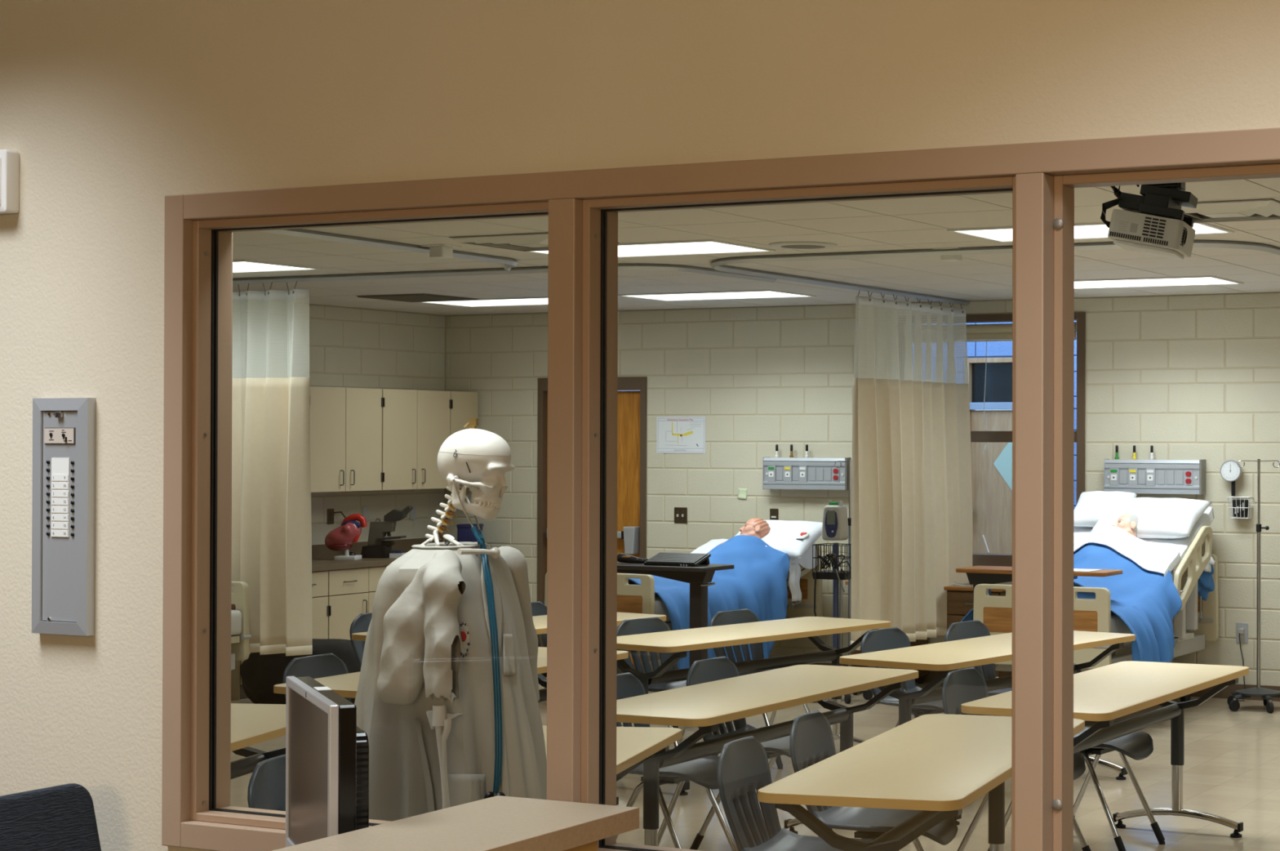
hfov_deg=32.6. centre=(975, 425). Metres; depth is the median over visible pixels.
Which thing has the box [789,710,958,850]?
chair
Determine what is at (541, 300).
recessed light
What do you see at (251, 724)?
table
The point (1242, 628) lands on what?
wall outlet
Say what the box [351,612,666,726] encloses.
table
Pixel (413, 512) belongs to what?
wall plate
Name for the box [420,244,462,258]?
ceiling sensor
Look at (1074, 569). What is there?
paper sheet
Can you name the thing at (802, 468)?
outlet
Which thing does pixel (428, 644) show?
lab coat
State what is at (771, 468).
outlet
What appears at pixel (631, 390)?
door
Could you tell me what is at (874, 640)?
chair
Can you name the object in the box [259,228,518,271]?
track
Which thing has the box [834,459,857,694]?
stand
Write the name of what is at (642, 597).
hospital bed
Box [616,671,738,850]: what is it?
chair
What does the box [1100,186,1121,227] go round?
cables
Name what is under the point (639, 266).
track
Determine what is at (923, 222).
ceiling
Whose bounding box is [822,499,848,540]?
monitor
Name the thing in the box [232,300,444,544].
wall
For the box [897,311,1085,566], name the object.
window frame
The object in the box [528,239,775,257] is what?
recessed light
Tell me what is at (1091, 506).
pillow
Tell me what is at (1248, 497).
wire basket
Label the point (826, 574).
basket
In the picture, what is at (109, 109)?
wall
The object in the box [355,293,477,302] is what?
ceiling vent
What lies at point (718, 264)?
track
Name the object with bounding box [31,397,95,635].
panel
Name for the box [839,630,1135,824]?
table
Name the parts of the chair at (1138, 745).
leg, under frame, leg, seat, leg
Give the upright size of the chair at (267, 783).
0.805 m
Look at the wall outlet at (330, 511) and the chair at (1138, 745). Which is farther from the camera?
the wall outlet at (330, 511)
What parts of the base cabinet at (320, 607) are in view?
drawer, door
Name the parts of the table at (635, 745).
support arm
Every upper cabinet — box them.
[309,386,383,492]
[380,388,452,490]
[449,391,478,487]
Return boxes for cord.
[333,511,349,551]
[1238,632,1245,701]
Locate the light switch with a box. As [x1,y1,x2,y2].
[674,506,687,523]
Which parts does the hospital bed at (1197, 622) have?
wood panel, footboard, bed frame, mattress, rail arm, wood panel, rail, headboard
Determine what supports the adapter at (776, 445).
on the unit at (778, 473)
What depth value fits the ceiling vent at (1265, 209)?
9.09 m
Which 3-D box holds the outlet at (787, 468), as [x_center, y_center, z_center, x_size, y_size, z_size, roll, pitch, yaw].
[-1.383,0.357,15.786,0.066,0.120,0.015,0,0,24]
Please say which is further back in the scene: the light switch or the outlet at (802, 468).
the light switch
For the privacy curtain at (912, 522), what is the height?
2.315 m
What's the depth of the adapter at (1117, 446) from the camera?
14.76 m
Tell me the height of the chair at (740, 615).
0.805 m
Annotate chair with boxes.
[240,638,360,703]
[247,753,285,810]
[282,653,351,702]
[349,612,372,668]
[530,600,546,688]
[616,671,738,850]
[617,616,720,782]
[686,655,832,849]
[709,608,809,768]
[717,735,873,850]
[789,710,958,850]
[860,626,961,727]
[942,666,1091,850]
[944,619,1011,715]
[1073,726,1164,850]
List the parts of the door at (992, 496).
frame, transom pane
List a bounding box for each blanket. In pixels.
[542,534,790,669]
[960,542,1182,662]
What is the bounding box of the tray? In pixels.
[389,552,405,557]
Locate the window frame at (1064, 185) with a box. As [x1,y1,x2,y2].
[1052,163,1279,850]
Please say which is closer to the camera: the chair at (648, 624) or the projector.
the projector
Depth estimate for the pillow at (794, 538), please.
15.29 m
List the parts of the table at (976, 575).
height lever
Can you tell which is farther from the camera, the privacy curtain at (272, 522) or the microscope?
the microscope
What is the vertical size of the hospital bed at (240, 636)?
0.871 m
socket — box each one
[769,508,778,519]
[833,468,838,473]
[833,475,838,479]
[1185,471,1191,476]
[1185,478,1191,483]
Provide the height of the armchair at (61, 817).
1.073 m
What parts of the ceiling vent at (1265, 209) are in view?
plate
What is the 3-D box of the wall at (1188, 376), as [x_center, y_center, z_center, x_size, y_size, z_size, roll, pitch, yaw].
[1.783,0.448,14.563,13.600,2.800,0.200,0,0,24]
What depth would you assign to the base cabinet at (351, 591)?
15.24 m
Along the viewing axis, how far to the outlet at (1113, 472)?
14.72 m
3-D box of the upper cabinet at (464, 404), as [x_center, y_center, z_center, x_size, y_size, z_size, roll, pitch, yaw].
[-4.173,0.113,16.939,0.379,0.762,0.353,0,0,24]
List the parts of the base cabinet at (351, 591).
door, drawer, handle, door, drawer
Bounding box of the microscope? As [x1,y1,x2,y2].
[360,505,413,557]
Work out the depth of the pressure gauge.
14.40 m
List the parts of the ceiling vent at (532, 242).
plate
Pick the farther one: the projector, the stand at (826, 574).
the stand at (826, 574)
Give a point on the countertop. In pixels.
(322, 557)
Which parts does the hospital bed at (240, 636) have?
wood panel, bed frame, mattress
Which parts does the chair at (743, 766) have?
backrest, seat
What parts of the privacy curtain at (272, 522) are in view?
panel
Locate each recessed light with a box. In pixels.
[232,259,322,272]
[422,296,547,306]
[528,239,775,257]
[617,289,816,301]
[946,222,1234,242]
[1074,275,1243,288]
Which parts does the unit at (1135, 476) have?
blank plate, blank plate, blank plate, blank plate, blank plate, socket plate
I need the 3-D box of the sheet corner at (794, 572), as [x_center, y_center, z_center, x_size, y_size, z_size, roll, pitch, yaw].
[-1.288,1.112,15.179,0.046,0.271,0.181,0,0,29]
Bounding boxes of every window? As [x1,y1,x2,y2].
[161,127,1279,850]
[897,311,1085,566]
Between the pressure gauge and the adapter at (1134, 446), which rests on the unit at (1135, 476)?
the adapter at (1134, 446)
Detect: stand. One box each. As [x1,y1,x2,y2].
[812,542,872,702]
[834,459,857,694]
[1226,458,1279,712]
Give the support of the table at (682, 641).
on the floor
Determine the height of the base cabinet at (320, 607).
0.822 m
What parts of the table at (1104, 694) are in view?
support arm, post, post, support arm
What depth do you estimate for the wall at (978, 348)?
17.50 m
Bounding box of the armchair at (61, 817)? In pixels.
[0,782,101,850]
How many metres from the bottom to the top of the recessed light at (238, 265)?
0.009 m
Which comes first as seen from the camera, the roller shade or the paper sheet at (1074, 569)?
the paper sheet at (1074, 569)
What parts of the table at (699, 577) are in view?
height lever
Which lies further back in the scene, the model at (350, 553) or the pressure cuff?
the model at (350, 553)
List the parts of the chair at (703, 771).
leg, backrest, under frame, leg, leg, seat, leg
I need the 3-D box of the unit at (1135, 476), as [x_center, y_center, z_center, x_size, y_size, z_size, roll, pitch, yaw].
[1.230,0.350,14.648,0.704,0.238,0.105,0,0,24]
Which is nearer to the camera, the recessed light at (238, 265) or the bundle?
the recessed light at (238, 265)
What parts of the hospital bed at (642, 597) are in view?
footboard, wood panel, bed frame, mattress, wood panel, headboard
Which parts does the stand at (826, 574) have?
cable coil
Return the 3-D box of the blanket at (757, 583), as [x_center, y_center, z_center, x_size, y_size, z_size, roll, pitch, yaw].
[-2.074,1.243,14.697,1.231,0.936,1.493,0,0,28]
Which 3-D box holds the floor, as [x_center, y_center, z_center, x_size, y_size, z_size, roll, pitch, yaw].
[-0.412,1.859,9.726,13.600,0.100,10.805,0,0,24]
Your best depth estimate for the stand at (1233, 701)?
13.88 m
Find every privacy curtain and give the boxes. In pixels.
[231,280,312,655]
[850,290,973,649]
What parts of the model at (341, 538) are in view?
post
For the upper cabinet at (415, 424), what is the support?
attached to the wall at (350, 347)
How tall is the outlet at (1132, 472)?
0.120 m
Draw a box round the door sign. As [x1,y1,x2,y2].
[993,442,1012,489]
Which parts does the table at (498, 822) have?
counter panel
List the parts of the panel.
key plate, panel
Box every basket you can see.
[812,542,851,579]
[1226,496,1253,518]
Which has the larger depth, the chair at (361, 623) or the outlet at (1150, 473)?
the outlet at (1150, 473)
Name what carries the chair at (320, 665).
on the floor
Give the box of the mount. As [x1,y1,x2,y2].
[1116,182,1197,227]
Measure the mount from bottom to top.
0.372 m
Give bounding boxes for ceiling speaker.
[768,240,837,249]
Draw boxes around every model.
[324,513,367,559]
[348,551,355,555]
[420,417,514,808]
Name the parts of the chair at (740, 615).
backrest, seat, leg, leg, leg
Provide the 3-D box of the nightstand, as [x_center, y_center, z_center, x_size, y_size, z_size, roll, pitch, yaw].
[0.070,1.478,14.814,0.434,0.737,0.467,0,0,24]
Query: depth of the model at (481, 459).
4.83 m
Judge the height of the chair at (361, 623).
0.805 m
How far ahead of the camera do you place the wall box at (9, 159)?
4.52 m
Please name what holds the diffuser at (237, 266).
attached to the recessed light at (238, 265)
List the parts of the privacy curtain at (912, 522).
panel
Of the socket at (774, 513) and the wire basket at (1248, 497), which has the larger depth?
the socket at (774, 513)
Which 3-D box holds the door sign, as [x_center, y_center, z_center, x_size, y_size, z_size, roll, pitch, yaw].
[0.305,0.314,17.463,0.340,0.440,0.004,0,0,24]
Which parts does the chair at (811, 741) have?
backrest, under frame, leg, leg, seat, leg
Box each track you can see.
[232,262,776,284]
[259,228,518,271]
[710,240,1279,305]
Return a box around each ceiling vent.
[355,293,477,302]
[448,231,619,251]
[1181,198,1279,222]
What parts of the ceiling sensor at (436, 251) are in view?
mounting plate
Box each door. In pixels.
[537,376,646,662]
[964,357,1012,554]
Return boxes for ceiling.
[232,177,1279,315]
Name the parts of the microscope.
arm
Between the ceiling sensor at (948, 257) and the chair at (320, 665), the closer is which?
the chair at (320, 665)
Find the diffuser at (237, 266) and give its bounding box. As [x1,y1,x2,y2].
[232,262,306,271]
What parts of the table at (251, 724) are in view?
support arm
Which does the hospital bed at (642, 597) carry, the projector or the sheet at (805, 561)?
the sheet at (805, 561)
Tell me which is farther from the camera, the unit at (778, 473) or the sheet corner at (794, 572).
the unit at (778, 473)
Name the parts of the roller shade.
pull cord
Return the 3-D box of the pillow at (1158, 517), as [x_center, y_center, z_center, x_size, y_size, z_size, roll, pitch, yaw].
[1.162,0.613,14.187,0.720,0.264,0.410,0,0,28]
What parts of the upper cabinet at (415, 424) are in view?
door, handle, handle, door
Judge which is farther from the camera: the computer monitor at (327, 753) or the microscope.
the microscope
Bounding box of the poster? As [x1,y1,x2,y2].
[656,416,705,453]
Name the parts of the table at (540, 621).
post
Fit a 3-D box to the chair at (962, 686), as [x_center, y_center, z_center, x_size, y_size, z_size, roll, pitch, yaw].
[0.167,1.400,8.634,0.550,0.805,0.450,0,0,24]
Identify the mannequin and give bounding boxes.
[717,517,770,545]
[1111,513,1138,537]
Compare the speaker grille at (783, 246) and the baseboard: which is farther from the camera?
the baseboard
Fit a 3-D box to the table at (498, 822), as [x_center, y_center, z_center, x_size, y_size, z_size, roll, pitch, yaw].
[-1.291,1.216,3.170,0.755,1.090,1.700,0,0,24]
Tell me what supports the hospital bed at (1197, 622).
on the floor
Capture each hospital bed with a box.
[231,580,251,669]
[544,545,822,673]
[973,525,1218,702]
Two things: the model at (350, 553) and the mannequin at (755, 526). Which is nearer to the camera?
the mannequin at (755, 526)
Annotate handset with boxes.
[617,552,648,563]
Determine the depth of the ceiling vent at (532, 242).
10.54 m
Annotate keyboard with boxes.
[644,551,711,566]
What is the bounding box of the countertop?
[311,537,443,571]
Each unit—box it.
[762,457,851,489]
[1103,458,1205,494]
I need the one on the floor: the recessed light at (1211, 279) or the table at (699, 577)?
the table at (699, 577)
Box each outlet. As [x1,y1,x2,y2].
[327,508,333,524]
[767,465,775,481]
[783,465,791,481]
[799,465,807,481]
[1109,467,1119,485]
[1128,467,1137,485]
[1146,468,1155,485]
[1235,622,1248,642]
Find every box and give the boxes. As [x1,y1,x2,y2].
[0,149,19,214]
[389,549,405,557]
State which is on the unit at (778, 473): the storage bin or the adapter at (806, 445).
the adapter at (806, 445)
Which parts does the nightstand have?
drawer, drawer, drawer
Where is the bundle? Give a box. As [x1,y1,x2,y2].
[1197,555,1215,600]
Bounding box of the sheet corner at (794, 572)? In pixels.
[788,562,801,600]
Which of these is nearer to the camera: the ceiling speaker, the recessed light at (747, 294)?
the ceiling speaker
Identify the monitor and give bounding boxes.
[285,675,368,846]
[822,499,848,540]
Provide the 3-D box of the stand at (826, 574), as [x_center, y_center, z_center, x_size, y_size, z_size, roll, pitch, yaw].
[-0.925,1.315,14.356,0.445,1.052,0.449,0,0,24]
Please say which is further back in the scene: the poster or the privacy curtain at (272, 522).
the poster
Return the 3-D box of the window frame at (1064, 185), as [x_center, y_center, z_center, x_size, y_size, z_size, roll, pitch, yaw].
[0.580,0.673,3.411,0.967,2.187,0.140,0,0,24]
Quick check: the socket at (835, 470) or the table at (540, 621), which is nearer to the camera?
the table at (540, 621)
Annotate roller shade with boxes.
[903,319,1076,451]
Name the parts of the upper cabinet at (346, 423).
door, handle, handle, door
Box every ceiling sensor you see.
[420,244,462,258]
[932,247,961,261]
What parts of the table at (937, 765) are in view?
support arm, post, post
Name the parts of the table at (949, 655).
post, support arm, support arm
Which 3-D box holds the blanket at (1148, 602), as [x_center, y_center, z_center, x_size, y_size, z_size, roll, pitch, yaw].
[0.633,1.082,13.320,1.255,0.785,1.047,0,0,24]
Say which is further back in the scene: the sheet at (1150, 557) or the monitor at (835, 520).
the monitor at (835, 520)
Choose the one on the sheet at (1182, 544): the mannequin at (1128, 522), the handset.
the mannequin at (1128, 522)
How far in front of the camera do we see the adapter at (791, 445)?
15.82 m
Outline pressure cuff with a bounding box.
[1232,499,1248,516]
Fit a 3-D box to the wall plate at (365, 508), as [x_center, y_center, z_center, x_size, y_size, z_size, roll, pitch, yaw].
[-4.655,0.676,16.339,0.006,0.115,0.072,0,0,24]
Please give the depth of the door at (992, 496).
17.55 m
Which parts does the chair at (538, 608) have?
backrest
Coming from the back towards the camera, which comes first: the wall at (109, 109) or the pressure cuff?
the pressure cuff
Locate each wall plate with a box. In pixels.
[362,506,368,521]
[409,505,416,519]
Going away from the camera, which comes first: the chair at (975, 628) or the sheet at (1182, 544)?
the chair at (975, 628)
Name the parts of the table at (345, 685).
support arm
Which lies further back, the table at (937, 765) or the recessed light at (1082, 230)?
the recessed light at (1082, 230)
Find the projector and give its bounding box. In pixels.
[1107,208,1195,259]
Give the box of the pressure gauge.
[1219,459,1242,496]
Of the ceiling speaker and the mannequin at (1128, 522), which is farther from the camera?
the mannequin at (1128, 522)
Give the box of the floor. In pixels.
[230,676,1279,850]
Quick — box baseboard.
[648,654,1279,701]
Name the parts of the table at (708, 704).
post, post, support arm, post, support arm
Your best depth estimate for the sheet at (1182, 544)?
14.01 m
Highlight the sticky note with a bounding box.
[737,488,746,498]
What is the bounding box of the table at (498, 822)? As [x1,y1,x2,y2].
[272,795,639,850]
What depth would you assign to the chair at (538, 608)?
12.39 m
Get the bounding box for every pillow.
[735,520,822,559]
[1073,490,1137,527]
[1089,497,1212,538]
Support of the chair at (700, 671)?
on the floor
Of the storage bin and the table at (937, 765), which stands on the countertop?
the storage bin
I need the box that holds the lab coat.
[354,541,546,821]
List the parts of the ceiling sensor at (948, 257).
mounting plate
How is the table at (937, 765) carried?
on the floor
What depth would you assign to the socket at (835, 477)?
15.62 m
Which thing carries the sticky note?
attached to the wall at (1188, 376)
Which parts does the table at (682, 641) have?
post, support arm, post, post, support arm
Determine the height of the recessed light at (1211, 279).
0.009 m
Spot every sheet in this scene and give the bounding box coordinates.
[691,538,817,568]
[1073,506,1214,575]
[1073,525,1180,576]
[1073,568,1102,571]
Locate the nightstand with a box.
[943,582,1012,676]
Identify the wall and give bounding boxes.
[0,0,1279,850]
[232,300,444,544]
[444,291,1279,685]
[911,320,1076,509]
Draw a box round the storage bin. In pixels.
[456,523,483,542]
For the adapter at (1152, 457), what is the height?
0.096 m
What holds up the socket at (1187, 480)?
attached to the unit at (1135, 476)
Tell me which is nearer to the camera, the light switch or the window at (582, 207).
the window at (582, 207)
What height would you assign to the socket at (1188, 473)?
0.034 m
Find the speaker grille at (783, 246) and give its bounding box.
[781,244,825,248]
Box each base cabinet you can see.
[231,570,329,699]
[327,565,387,639]
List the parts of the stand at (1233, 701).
leg, plate, leg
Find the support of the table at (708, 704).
on the floor
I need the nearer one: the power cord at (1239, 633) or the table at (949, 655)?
the table at (949, 655)
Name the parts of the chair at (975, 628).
backrest, seat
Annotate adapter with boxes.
[774,444,778,457]
[789,444,793,457]
[804,444,808,457]
[1115,444,1119,458]
[1132,444,1136,458]
[1150,444,1154,459]
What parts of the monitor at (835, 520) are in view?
paper roll door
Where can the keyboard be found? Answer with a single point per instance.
(661, 558)
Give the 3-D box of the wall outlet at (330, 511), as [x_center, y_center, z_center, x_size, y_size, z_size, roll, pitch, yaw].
[-4.817,0.680,15.982,0.008,0.115,0.072,0,0,24]
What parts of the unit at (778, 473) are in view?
blank plate, blank plate, blank plate, blank plate, blank plate, socket plate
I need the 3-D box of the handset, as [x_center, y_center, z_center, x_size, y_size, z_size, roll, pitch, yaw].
[-2.130,0.823,13.247,0.234,0.064,0.061,0,0,31]
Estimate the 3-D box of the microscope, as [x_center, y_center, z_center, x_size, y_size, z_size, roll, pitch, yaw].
[-4.380,0.789,15.947,0.363,0.391,0.180,0,0,0]
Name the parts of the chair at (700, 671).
leg, backrest, seat, leg, under frame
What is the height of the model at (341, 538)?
0.338 m
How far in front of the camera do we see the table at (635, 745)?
7.19 m
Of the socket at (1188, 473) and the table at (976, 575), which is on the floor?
the table at (976, 575)
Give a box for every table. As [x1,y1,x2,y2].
[230,702,285,779]
[272,795,639,850]
[273,646,628,804]
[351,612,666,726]
[542,724,681,781]
[616,616,891,795]
[616,664,918,845]
[617,560,733,728]
[757,713,1084,850]
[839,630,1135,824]
[952,565,1122,715]
[960,660,1248,837]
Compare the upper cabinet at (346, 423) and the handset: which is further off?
the upper cabinet at (346, 423)
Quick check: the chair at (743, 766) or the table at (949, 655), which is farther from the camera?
the table at (949, 655)
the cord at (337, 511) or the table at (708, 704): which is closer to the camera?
the table at (708, 704)
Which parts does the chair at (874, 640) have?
backrest, leg, leg, seat, under frame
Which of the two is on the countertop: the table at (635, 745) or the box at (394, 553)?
the box at (394, 553)
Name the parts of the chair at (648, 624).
backrest, seat, leg, leg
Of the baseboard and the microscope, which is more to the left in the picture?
the microscope
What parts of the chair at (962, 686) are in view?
backrest, leg, leg, seat, leg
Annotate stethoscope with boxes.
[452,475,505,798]
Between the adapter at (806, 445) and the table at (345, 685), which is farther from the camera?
the adapter at (806, 445)

